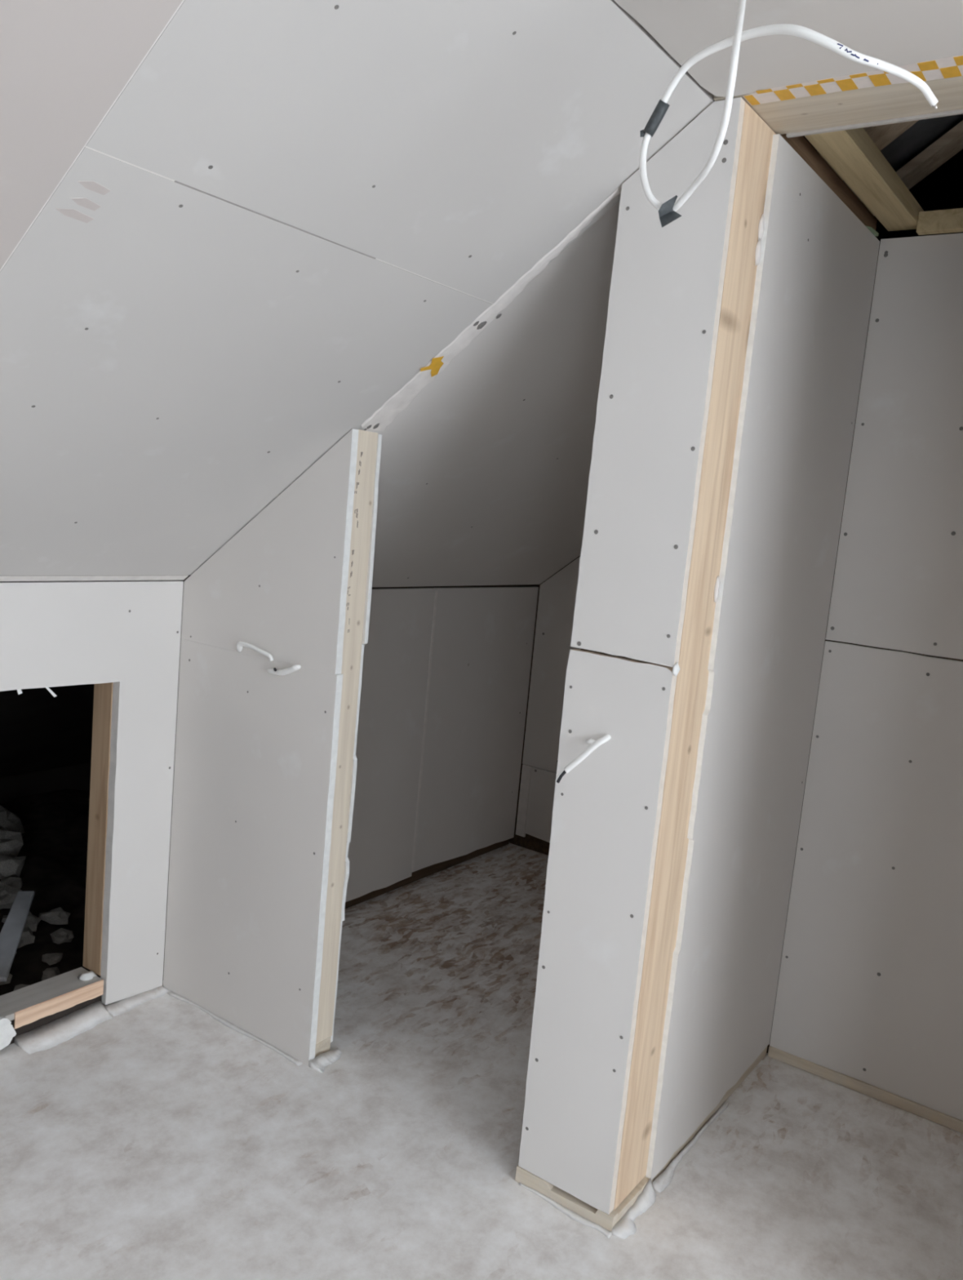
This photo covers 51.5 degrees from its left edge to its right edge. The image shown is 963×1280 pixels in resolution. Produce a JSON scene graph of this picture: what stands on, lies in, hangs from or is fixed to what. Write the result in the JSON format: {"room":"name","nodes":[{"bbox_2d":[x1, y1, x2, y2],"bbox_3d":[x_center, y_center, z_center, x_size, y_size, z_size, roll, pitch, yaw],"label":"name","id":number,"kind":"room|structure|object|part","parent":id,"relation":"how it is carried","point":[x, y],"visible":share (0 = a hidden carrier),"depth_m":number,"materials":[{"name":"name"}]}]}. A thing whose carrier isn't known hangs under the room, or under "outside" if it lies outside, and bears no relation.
{"room":"construction site","nodes":[
{"label":"construction site","id":0,"kind":"room"},
{"bbox_2d":[0,762,91,804],"bbox_3d":[-3.129,0.640,3.687,0.200,0.700,7.200,10,9,34],"label":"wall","id":1,"kind":"structure","parent":0,"point":[76,777],"depth_m":4.93,"materials":[{"name":"black"}]},
{"bbox_2d":[0,789,100,995],"bbox_3d":[-2.196,0.987,3.048,2.100,0.112,7.200,10,9,34],"label":"floor","id":2,"kind":"structure","parent":0,"point":[55,838],"depth_m":3.91,"materials":[{"name":"black"}]},
{"bbox_2d":[0,973,12,985],"bbox_3d":[-1.472,1.019,3.019,0.093,0.055,0.072,0,9,-33],"label":"lump","id":3,"kind":"object","parent":2,"relation":"on","point":[10,975],"visible":0.25,"depth_m":3.02,"materials":[{"name":"grey stone"}]},
{"bbox_2d":[0,890,34,982],"bbox_3d":[-1.474,0.918,3.127,0.070,0.047,0.560,3,8,-16],"label":"board offcut","id":4,"kind":"object","parent":3,"relation":"on","point":[11,933],"visible":1,"depth_m":3.13,"materials":[{"name":"grey"}]},
{"bbox_2d":[0,884,22,909],"bbox_3d":[-1.701,0.921,3.548,0.105,0.075,0.133,9,8,25],"label":"lump","id":5,"kind":"object","parent":2,"relation":"on","point":[8,894],"visible":0.76,"depth_m":3.54,"materials":[{"name":"grey stone"}]},
{"bbox_2d":[0,876,22,889],"bbox_3d":[-1.750,0.905,3.675,0.110,0.049,0.087,3,8,-14],"label":"lump","id":6,"kind":"object","parent":2,"relation":"on","point":[15,882],"visible":0.56,"depth_m":3.67,"materials":[{"name":"grey stone"}]},
{"bbox_2d":[0,830,23,857],"bbox_3d":[-1.935,0.828,3.991,0.138,0.147,0.198,7,8,15],"label":"lump","id":7,"kind":"object","parent":2,"relation":"on","point":[11,842],"visible":0.87,"depth_m":3.99,"materials":[{"name":"grey stone"}]},
{"bbox_2d":[0,804,25,833],"bbox_3d":[-2.077,0.778,4.241,0.190,0.123,0.248,12,10,43],"label":"lump","id":8,"kind":"object","parent":2,"relation":"on","point":[9,821],"visible":0.83,"depth_m":4.25,"materials":[{"name":"grey stone"}]},
{"bbox_2d":[0,855,26,879],"bbox_3d":[-1.841,0.868,3.821,0.160,0.088,0.124,4,8,-6],"label":"lump","id":9,"kind":"object","parent":2,"relation":"on","point":[12,867],"visible":0.93,"depth_m":3.78,"materials":[{"name":"grey stone"}]},
{"bbox_2d":[1,911,41,931],"bbox_3d":[-1.572,0.956,3.398,0.132,0.057,0.084,5,8,0],"label":"lump","id":10,"kind":"object","parent":2,"relation":"on","point":[32,922],"visible":0.34,"depth_m":3.39,"materials":[{"name":"grey stone"}]},
{"bbox_2d":[13,984,29,991],"bbox_3d":[-1.337,1.044,2.926,0.100,0.055,0.083,6,8,4],"label":"lump","id":11,"kind":"object","parent":2,"relation":"on","point":[19,986],"visible":0.14,"depth_m":2.93,"materials":[{"name":"grey stone"}]},
{"bbox_2d":[17,927,35,948],"bbox_3d":[-1.514,0.982,3.300,0.076,0.050,0.078,11,9,35],"label":"lump","id":12,"kind":"object","parent":2,"relation":"on","point":[27,937],"visible":0.65,"depth_m":3.28,"materials":[{"name":"grey stone"}]},
{"bbox_2d":[40,966,60,981],"bbox_3d":[-1.326,1.031,3.071,0.053,0.042,0.071,2,8,-23],"label":"lump","id":13,"kind":"object","parent":2,"relation":"on","point":[50,972],"visible":0.7,"depth_m":3.06,"materials":[{"name":"grey stone"}]},
{"bbox_2d":[41,952,62,964],"bbox_3d":[-1.366,1.015,3.174,0.062,0.032,0.051,3,8,-20],"label":"lump","id":14,"kind":"object","parent":2,"relation":"on","point":[50,958],"visible":1,"depth_m":3.17,"materials":[{"name":"grey stone"}]},
{"bbox_2d":[38,906,70,924],"bbox_3d":[-1.488,0.960,3.468,0.104,0.050,0.073,4,8,-12],"label":"lump","id":15,"kind":"object","parent":2,"relation":"on","point":[57,916],"visible":1,"depth_m":3.45,"materials":[{"name":"grey stone"}]},
{"bbox_2d":[49,928,74,944],"bbox_3d":[-1.399,0.989,3.328,0.073,0.042,0.070,7,8,16],"label":"lump","id":16,"kind":"object","parent":2,"relation":"on","point":[61,935],"visible":1,"depth_m":3.32,"materials":[{"name":"grey stone"}]},
{"bbox_2d":[0,577,543,1050],"bbox_3d":[-1.255,0.444,2.344,0.124,1.180,7.200,10,9,34],"label":"wall","id":17,"kind":"structure","parent":0,"point":[122,638],"depth_m":2.85,"materials":[{"name":"paint"}]},
{"bbox_3d":[-1.300,0.947,2.426,0.109,0.018,0.795,10,9,34],"label":"hatch sill","id":18,"kind":"part","parent":17,"relation":"part of","materials":[{"name":"brown wood"}]},
{"bbox_3d":[-1.261,0.995,2.429,0.014,0.068,0.750,10,9,34],"label":"sole plate","id":19,"kind":"part","parent":17,"relation":"part of","materials":[{"name":"beige wood"}]},
{"bbox_3d":[-1.101,0.951,2.611,0.004,0.044,0.251,10,9,34],"label":"sill","id":20,"kind":"part","parent":17,"relation":"part of","materials":[{"name":"brown wood"}]},
{"bbox_2d":[78,970,97,981],"bbox_3d":[-1.074,0.913,2.719,0.044,0.014,0.050,10,9,34],"label":"lump","id":21,"kind":"object","parent":17,"relation":"on","point":[88,975],"visible":1,"depth_m":2.71,"materials":[{"name":"white"}]},
{"bbox_3d":[-0.384,0.924,3.687,0.018,0.040,1.731,10,9,34],"label":"sole plate","id":22,"kind":"part","parent":17,"relation":"part of","materials":[{"name":"brown wood"}]},
{"bbox_2d":[163,428,382,1066],"bbox_3d":[-0.579,0.250,2.652,0.591,1.606,0.106,10,9,34],"label":"wall partition","id":23,"kind":"structure","parent":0,"point":[265,769],"depth_m":2.57,"materials":[{"name":"paint"}]},
{"bbox_2d":[236,641,274,662],"bbox_3d":[-0.584,0.028,2.566,0.149,0.036,0.025,12,10,40],"label":"cable tail","id":24,"kind":"object","parent":23,"relation":"attached to","point":[240,645],"visible":1,"depth_m":2.55,"materials":[{"name":"white plastic"}]},
{"bbox_2d":[266,664,301,675],"bbox_3d":[-0.498,0.072,2.502,0.027,0.042,0.132,-2,11,-45],"label":"cable tail","id":25,"kind":"object","parent":23,"relation":"attached to","point":[288,670],"visible":1,"depth_m":2.48,"materials":[{"name":"white plastic"}]},
{"bbox_3d":[-0.432,1.061,2.609,0.039,0.042,0.069,10,9,34],"label":"sole plate","id":26,"kind":"part","parent":23,"relation":"part of","materials":[{"name":"brown wood"}]},
{"bbox_2d":[346,451,363,632],"bbox_3d":[-0.309,-0.233,2.406,0.001,0.437,0.022,10,9,34],"label":"print","id":27,"kind":"object","parent":23,"relation":"attached to","point":[355,514],"depth_m":2.40,"materials":[{"name":"grey"}]},
{"bbox_2d":[361,188,621,431],"bbox_3d":[-0.007,-0.687,2.149,0.637,0.473,0.087,12,10,41],"label":"drywall edge","id":28,"kind":"structure","parent":23,"relation":"attached to","point":[401,400],"depth_m":2.19,"materials":[{"name":"white paint"}]},
{"bbox_2d":[420,355,444,377],"bbox_3d":[-0.104,-0.614,2.238,0.054,0.041,0.064,10,9,34],"label":"scrap","id":29,"kind":"object","parent":28,"relation":"attached to","point":[437,362],"visible":1,"depth_m":2.23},
{"bbox_2d":[0,0,715,587],"bbox_3d":[-0.876,-0.522,1.296,1.411,1.130,6.036,10,9,34],"label":"ceiling","id":30,"kind":"structure","parent":0,"point":[232,232],"depth_m":1.75,"materials":[{"name":"paint"}]},
{"bbox_2d":[817,120,919,180],"bbox_3d":[0.974,-1.223,2.270,1.300,1.009,0.127,10,9,34],"label":"rafter","id":31,"kind":"object","parent":30,"relation":"attached to","point":[882,135],"visible":0.02,"depth_m":2.31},
{"bbox_2d":[842,114,962,199],"bbox_3d":[1.093,-1.281,2.380,1.150,0.864,0.360,10,9,34],"label":"felt","id":32,"kind":"object","parent":31,"relation":"on","point":[922,135],"visible":0.12,"depth_m":2.49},
{"bbox_2d":[860,120,962,216],"bbox_3d":[1.155,-1.231,2.528,1.300,0.989,0.088,10,9,34],"label":"rafter","id":33,"kind":"object","parent":30,"relation":"attached to","point":[951,143],"visible":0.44,"depth_m":2.52,"materials":[{"name":"brown wood"}]},
{"bbox_2d":[0,843,962,1279],"bbox_3d":[0.948,1.494,0.852,5.625,0.100,7.200,10,9,34],"label":"floor","id":34,"kind":"structure","parent":0,"point":[162,1140],"depth_m":2.26,"materials":[{"name":"grey concrete"}]},
{"bbox_2d":[13,1000,113,1053],"bbox_3d":[-1.080,1.010,2.605,0.082,0.026,0.244,10,9,34],"label":"fillet","id":35,"kind":"object","parent":34,"relation":"on","point":[47,1036],"visible":1,"depth_m":2.60,"materials":[{"name":"white"}]},
{"bbox_2d":[104,985,168,1016],"bbox_3d":[-0.955,1.005,2.788,0.050,0.011,0.188,10,9,34],"label":"fillet","id":36,"kind":"object","parent":34,"relation":"on","point":[122,1006],"visible":1,"depth_m":2.78,"materials":[{"name":"white"}]},
{"bbox_2d":[167,991,302,1066],"bbox_3d":[-0.679,1.045,2.702,0.530,0.005,0.016,10,9,34],"label":"fillet","id":37,"kind":"object","parent":34,"relation":"on","point":[215,1016],"visible":1,"depth_m":2.69,"materials":[{"name":"white"}]},
{"bbox_2d":[308,1047,342,1072],"bbox_3d":[-0.392,1.081,2.578,0.043,0.019,0.107,10,9,34],"label":"fillet","id":38,"kind":"object","parent":34,"relation":"on","point":[318,1064],"visible":1,"depth_m":2.57,"materials":[{"name":"white"}]},
{"bbox_2d":[519,1182,612,1238],"bbox_3d":[0.171,1.202,2.107,0.228,0.005,0.018,10,9,34],"label":"fillet","id":39,"kind":"object","parent":34,"relation":"on","point":[568,1212],"visible":1,"depth_m":2.09,"materials":[{"name":"white"}]},
{"bbox_2d":[611,1178,656,1239],"bbox_3d":[0.334,1.203,2.110,0.036,0.033,0.180,10,9,34],"label":"fillet","id":40,"kind":"object","parent":34,"relation":"on","point":[625,1227],"visible":1,"depth_m":2.11,"materials":[{"name":"white"}]},
{"bbox_2d":[652,1102,728,1192],"bbox_3d":[0.512,1.193,2.372,0.023,0.016,0.435,10,9,34],"label":"fillet","id":41,"kind":"object","parent":34,"relation":"on","point":[664,1179],"visible":1,"depth_m":2.28,"materials":[{"name":"white"}]},
{"bbox_2d":[0,135,962,777],"bbox_3d":[0.325,-0.357,1.170,8.050,3.477,7.600,10,9,34],"label":"roof","id":42,"kind":"structure","parent":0,"point":[40,731],"depth_m":4.22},
{"bbox_2d":[509,556,581,855],"bbox_3d":[0.859,-0.081,3.849,1.530,2.209,0.081,10,9,34],"label":"wall","id":43,"kind":"structure","parent":0,"point":[557,596],"depth_m":4.25,"materials":[{"name":"paint"}]},
{"bbox_3d":[0.185,0.699,4.341,0.045,0.316,0.010,10,9,34],"label":"filler panel","id":44,"kind":"part","parent":43,"relation":"part of","materials":[{"name":"grey"}]},
{"bbox_2d":[543,555,580,582],"bbox_3d":[2.399,-0.543,4.229,8.200,3.900,0.200,10,9,34],"label":"gap","id":45,"kind":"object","parent":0,"point":[579,556],"depth_m":5.51,"materials":[{"name":"black"}]},
{"bbox_2d":[515,97,776,1231],"bbox_3d":[0.323,0.105,2.052,0.244,2.212,0.194,10,9,34],"label":"wall column","id":46,"kind":"structure","parent":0,"point":[682,291],"depth_m":1.97,"materials":[{"name":"paint"}]},
{"bbox_3d":[0.178,1.185,2.126,0.238,0.036,0.022,10,9,34],"label":"sole plate","id":47,"kind":"part","parent":46,"relation":"part of","materials":[{"name":"brown wood"}]},
{"bbox_2d":[555,733,611,782],"bbox_3d":[0.204,0.239,2.001,0.103,0.111,0.026,6,8,7],"label":"cable tail","id":48,"kind":"object","parent":46,"relation":"attached to","point":[595,744],"visible":1,"depth_m":1.99,"materials":[{"name":"white plastic"}]},
{"bbox_3d":[0.316,1.198,2.146,0.034,0.028,0.167,10,9,34],"label":"sole plate","id":49,"kind":"part","parent":46,"relation":"part of","materials":[{"name":"brown wood"}]},
{"bbox_3d":[0.400,0.102,2.014,0.054,2.183,0.167,10,9,34],"label":"post","id":50,"kind":"part","parent":46,"relation":"part of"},
{"bbox_2d":[645,133,879,1182],"bbox_3d":[0.895,0.069,2.752,0.122,2.205,1.684,10,9,34],"label":"wall","id":51,"kind":"structure","parent":0,"point":[816,260],"depth_m":2.27,"materials":[{"name":"paint"}]},
{"bbox_3d":[0.588,1.172,2.512,0.007,0.034,0.736,10,9,34],"label":"sole plate","id":52,"kind":"part","parent":51,"relation":"part of","materials":[{"name":"brown wood"}]},
{"bbox_2d":[780,133,877,230],"bbox_3d":[0.756,-1.020,2.255,0.084,0.060,0.722,10,9,34],"label":"wall plate","id":53,"kind":"object","parent":51,"relation":"on","point":[800,144],"visible":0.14,"depth_m":2.21,"materials":[{"name":"brown wood"}]},
{"bbox_2d":[713,75,962,137],"bbox_3d":[0.771,-0.946,1.679,0.719,0.049,0.206,10,9,34],"label":"wooden beam","id":54,"kind":"structure","parent":51,"relation":"attached to","point":[873,106],"depth_m":1.78,"materials":[{"name":"beige wood"}]},
{"bbox_2d":[743,54,962,105],"bbox_3d":[0.744,-0.916,1.599,0.663,0.001,0.082,10,9,34],"label":"tape","id":55,"kind":"object","parent":54,"relation":"attached to","point":[952,66],"visible":0.91,"depth_m":1.67,"materials":[{"name":"plastic"}]},
{"bbox_2d":[804,127,924,231],"bbox_3d":[0.850,-1.032,2.203,0.080,0.046,0.746,10,9,34],"label":"joist","id":56,"kind":"object","parent":51,"relation":"on","point":[852,153],"visible":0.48,"depth_m":2.18,"materials":[{"name":"beige wood"}]},
{"bbox_2d":[865,225,879,235],"bbox_3d":[0.953,-1.006,2.452,0.018,0.007,0.086,11,10,39],"label":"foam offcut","id":57,"kind":"object","parent":51,"relation":"on","point":[874,233],"visible":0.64,"depth_m":2.45,"materials":[{"name":"green"}]},
{"bbox_2d":[613,0,962,97],"bbox_3d":[0.888,-0.573,-1.087,4.149,0.050,4.200,10,9,34],"label":"ceiling","id":58,"kind":"structure","parent":0,"point":[898,33],"depth_m":1.53,"materials":[{"name":"paint"}]},
{"bbox_2d":[639,0,937,227],"bbox_3d":[0.374,-0.723,1.268,0.360,0.371,0.188,10,9,34],"label":"cable","id":59,"kind":"object","parent":58,"relation":"hanging from","point":[668,214],"visible":1,"depth_m":1.25,"materials":[{"name":"white plastic"}]},
{"bbox_2d":[766,233,962,1133],"bbox_3d":[1.434,0.171,2.339,1.455,2.211,0.081,10,9,34],"label":"wall","id":60,"kind":"structure","parent":0,"point":[869,997],"depth_m":2.56,"materials":[{"name":"paint"}]},
{"bbox_3d":[1.329,1.251,2.446,1.282,0.030,0.016,10,9,34],"label":"sole plate","id":61,"kind":"part","parent":60,"relation":"part of","materials":[{"name":"brown wood"}]},
{"bbox_2d":[916,208,962,235],"bbox_3d":[1.554,-0.935,2.119,1.182,0.050,0.026,10,9,34],"label":"noggin","id":62,"kind":"object","parent":60,"relation":"on","point":[947,220],"visible":1,"depth_m":2.42,"materials":[{"name":"beige wood"}]}
]}

